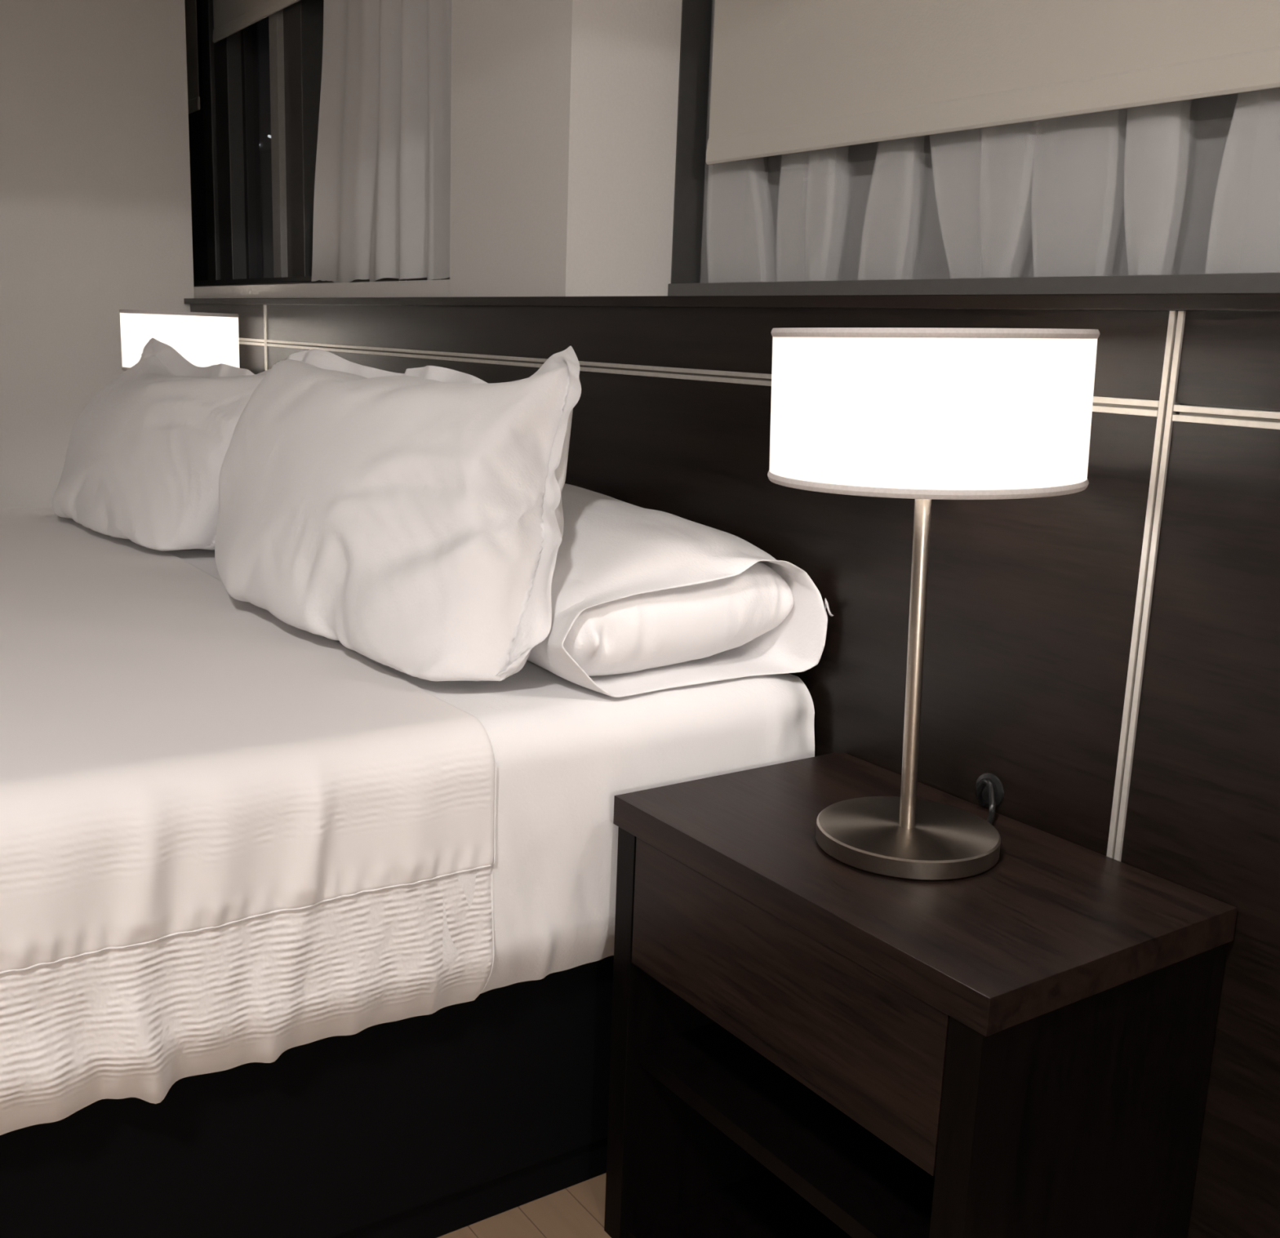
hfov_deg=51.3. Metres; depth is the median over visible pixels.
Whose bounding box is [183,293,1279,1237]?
headboard
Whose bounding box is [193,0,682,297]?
wall
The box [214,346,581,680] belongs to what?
pillow
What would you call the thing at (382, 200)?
sheer curtain
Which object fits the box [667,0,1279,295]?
window
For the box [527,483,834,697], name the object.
pillow
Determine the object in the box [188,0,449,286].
window
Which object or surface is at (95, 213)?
wall
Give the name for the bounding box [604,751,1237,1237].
nightstand
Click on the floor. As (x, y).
(577, 1210)
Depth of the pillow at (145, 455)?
2.62 m
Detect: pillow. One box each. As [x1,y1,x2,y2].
[52,337,271,551]
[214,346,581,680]
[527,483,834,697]
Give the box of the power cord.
[975,778,995,824]
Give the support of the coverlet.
on the bed
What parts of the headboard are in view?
panel, panel, panel, panel, panel, panel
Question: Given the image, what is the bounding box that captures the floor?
[436,1172,611,1237]
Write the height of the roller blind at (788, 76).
0.970 m
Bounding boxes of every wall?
[0,0,194,508]
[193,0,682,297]
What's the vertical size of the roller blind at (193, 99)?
0.559 m
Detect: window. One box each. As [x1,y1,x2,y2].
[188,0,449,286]
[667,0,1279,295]
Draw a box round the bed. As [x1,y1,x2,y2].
[0,955,613,1237]
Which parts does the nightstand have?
panel, panel, drawer, panel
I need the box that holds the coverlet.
[0,507,496,1134]
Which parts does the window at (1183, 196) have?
frame post, frame post, rail, glass pane, frame post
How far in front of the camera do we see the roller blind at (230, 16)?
4.21 m
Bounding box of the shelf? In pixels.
[637,1022,934,1237]
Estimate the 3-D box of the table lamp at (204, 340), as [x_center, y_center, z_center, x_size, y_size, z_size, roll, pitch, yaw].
[-1.251,-0.550,3.651,0.305,0.568,0.305,-6,15,-34]
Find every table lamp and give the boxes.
[119,309,239,370]
[767,327,1099,880]
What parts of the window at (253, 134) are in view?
frame post, frame post, frame post, frame post, glass pane, frame post, frame post, frame post, rail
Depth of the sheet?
1.66 m
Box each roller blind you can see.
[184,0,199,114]
[213,0,300,43]
[706,0,1279,164]
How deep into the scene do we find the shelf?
1.51 m
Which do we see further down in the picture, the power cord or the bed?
the bed
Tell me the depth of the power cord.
1.59 m
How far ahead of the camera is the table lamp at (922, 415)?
1.27 m
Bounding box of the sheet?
[167,548,814,993]

